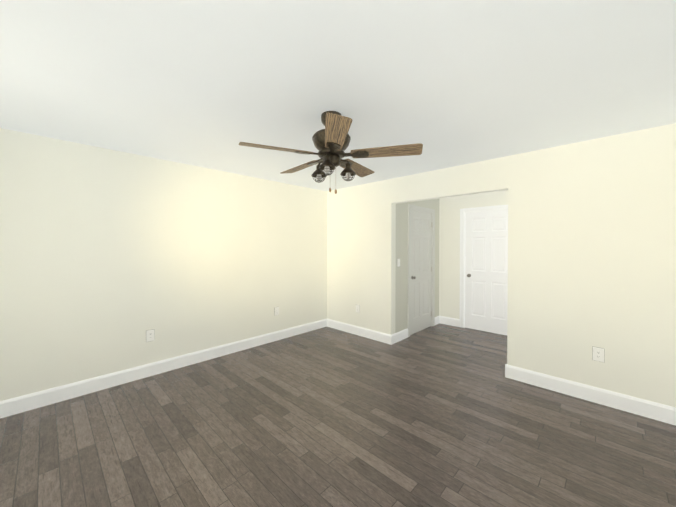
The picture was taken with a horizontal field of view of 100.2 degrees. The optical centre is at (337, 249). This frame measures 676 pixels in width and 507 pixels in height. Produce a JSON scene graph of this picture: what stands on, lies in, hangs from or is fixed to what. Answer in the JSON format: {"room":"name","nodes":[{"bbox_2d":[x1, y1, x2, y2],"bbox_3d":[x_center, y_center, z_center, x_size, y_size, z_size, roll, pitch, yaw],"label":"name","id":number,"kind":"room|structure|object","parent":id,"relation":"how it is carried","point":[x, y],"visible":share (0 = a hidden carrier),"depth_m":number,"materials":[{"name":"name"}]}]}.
{"room":"empty living room","nodes":[
{"label":"empty living room","id":0,"kind":"room"},
{"bbox_2d":[0,128,326,400],"bbox_3d":[-1.121,0.181,4.244,0.115,2.440,6.000,1,1,44],"label":"wall","id":1,"kind":"structure","parent":0,"point":[109,258],"depth_m":3.05,"materials":[{"name":"paint"}]},
{"bbox_2d":[146,330,154,341],"bbox_3d":[-2.094,0.963,3.155,0.006,0.124,0.078,1,1,44],"label":"outlet","id":2,"kind":"object","parent":1,"relation":"attached to","point":[149,337],"visible":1,"depth_m":3.15,"materials":[{"name":"white plastic"}]},
{"bbox_2d":[0,319,327,418],"bbox_3d":[-1.626,1.337,3.639,0.016,0.140,4.120,1,1,44],"label":"baseboard","id":3,"kind":"structure","parent":1,"relation":"attached to","point":[20,404],"depth_m":3.04,"materials":[{"name":"paint"}]},
{"bbox_2d":[275,307,278,314],"bbox_3d":[-0.941,0.950,4.350,0.006,0.124,0.078,1,1,44],"label":"outlet","id":4,"kind":"object","parent":1,"relation":"attached to","point":[276,310],"visible":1,"depth_m":4.35,"materials":[{"name":"white plastic"}]},
{"bbox_2d":[0,323,675,506],"bbox_3d":[0.431,1.467,2.759,4.430,0.100,6.000,1,1,44],"label":"floor","id":5,"kind":"structure","parent":0,"point":[441,415],"depth_m":2.13,"materials":[{"name":"brown wood"}]},
{"bbox_2d":[0,0,675,190],"bbox_3d":[0.431,-1.073,2.733,4.430,0.100,6.000,1,1,44],"label":"ceiling","id":6,"kind":"structure","parent":0,"point":[210,84],"depth_m":1.65,"materials":[{"name":"paint"}]},
{"bbox_2d":[239,111,422,193],"bbox_3d":[-0.065,-0.718,2.185,1.266,0.599,1.293,1,1,44],"label":"ceiling fan","id":7,"kind":"object","parent":6,"relation":"hanging from","point":[331,140],"visible":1,"depth_m":2.06,"materials":[{"name":"brown wood"}]},
{"bbox_2d":[395,198,439,332],"bbox_3d":[1.346,0.175,4.827,0.115,2.440,1.505,1,1,44],"label":"wall","id":8,"kind":"structure","parent":0,"point":[401,298],"depth_m":4.43,"materials":[{"name":"paint"}]},
{"bbox_2d":[392,328,407,343],"bbox_3d":[0.959,1.330,4.344,0.016,0.140,0.445,1,1,44],"label":"baseboard","id":9,"kind":"structure","parent":8,"relation":"attached to","point":[403,334],"depth_m":4.32,"materials":[{"name":"paint"}]},
{"bbox_2d":[407,204,434,336],"bbox_3d":[1.396,0.336,4.867,0.132,2.117,0.930,1,1,44],"label":"door frame","id":10,"kind":"structure","parent":8,"relation":"attached to","point":[421,209],"depth_m":4.83,"materials":[{"name":"paint"}]},
{"bbox_2d":[410,210,432,334],"bbox_3d":[1.440,0.372,4.833,0.093,2.030,0.772,1,1,44],"label":"door leaf","id":11,"kind":"structure","parent":8,"relation":"in","point":[421,267],"depth_m":4.83,"materials":[{"name":"paint"}]},
{"bbox_2d":[439,190,507,318],"bbox_3d":[2.734,0.177,4.613,2.410,2.440,0.115,1,1,44],"label":"wall","id":12,"kind":"structure","parent":0,"point":[449,255],"depth_m":5.16,"materials":[{"name":"paint"}]},
{"bbox_2d":[436,316,458,326],"bbox_3d":[2.042,1.321,5.202,0.385,0.140,0.016,1,1,44],"label":"baseboard","id":13,"kind":"structure","parent":12,"relation":"attached to","point":[439,319],"depth_m":5.21,"materials":[{"name":"paint"}]},
{"bbox_2d":[459,205,507,327],"bbox_3d":[2.554,0.337,4.774,0.930,2.117,0.132,1,1,44],"label":"door frame","id":14,"kind":"structure","parent":12,"relation":"attached to","point":[462,256],"depth_m":5.01,"materials":[{"name":"paint"}]},
{"bbox_2d":[465,210,507,334],"bbox_3d":[2.522,0.373,4.732,0.772,2.030,0.093,1,1,44],"label":"door leaf","id":15,"kind":"structure","parent":12,"relation":"in","point":[486,271],"depth_m":4.76,"materials":[{"name":"paint"}]},
{"bbox_2d":[327,123,675,407],"bbox_3d":[1.350,0.187,3.697,4.200,2.440,0.115,1,1,44],"label":"wall","id":16,"kind":"structure","parent":0,"point":[591,242],"depth_m":2.74,"materials":[{"name":"paint"}]},
{"bbox_2d":[328,319,391,344],"bbox_3d":[0.303,1.327,4.629,1.356,0.140,0.016,1,1,44],"label":"baseboard","id":17,"kind":"structure","parent":16,"relation":"attached to","point":[371,334],"depth_m":4.55,"materials":[{"name":"paint"}]},
{"bbox_2d":[505,364,675,425],"bbox_3d":[2.331,1.347,2.686,1.306,0.140,0.036,1,1,44],"label":"baseboard","id":18,"kind":"structure","parent":16,"relation":"attached to","point":[608,398],"depth_m":2.60,"materials":[{"name":"paint"}]},
{"bbox_2d":[593,347,603,361],"bbox_3d":[2.400,0.968,2.605,0.078,0.124,0.006,1,1,44],"label":"outlet","id":19,"kind":"object","parent":16,"relation":"attached to","point":[600,351],"visible":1,"depth_m":2.60,"materials":[{"name":"white plastic"}]}
]}

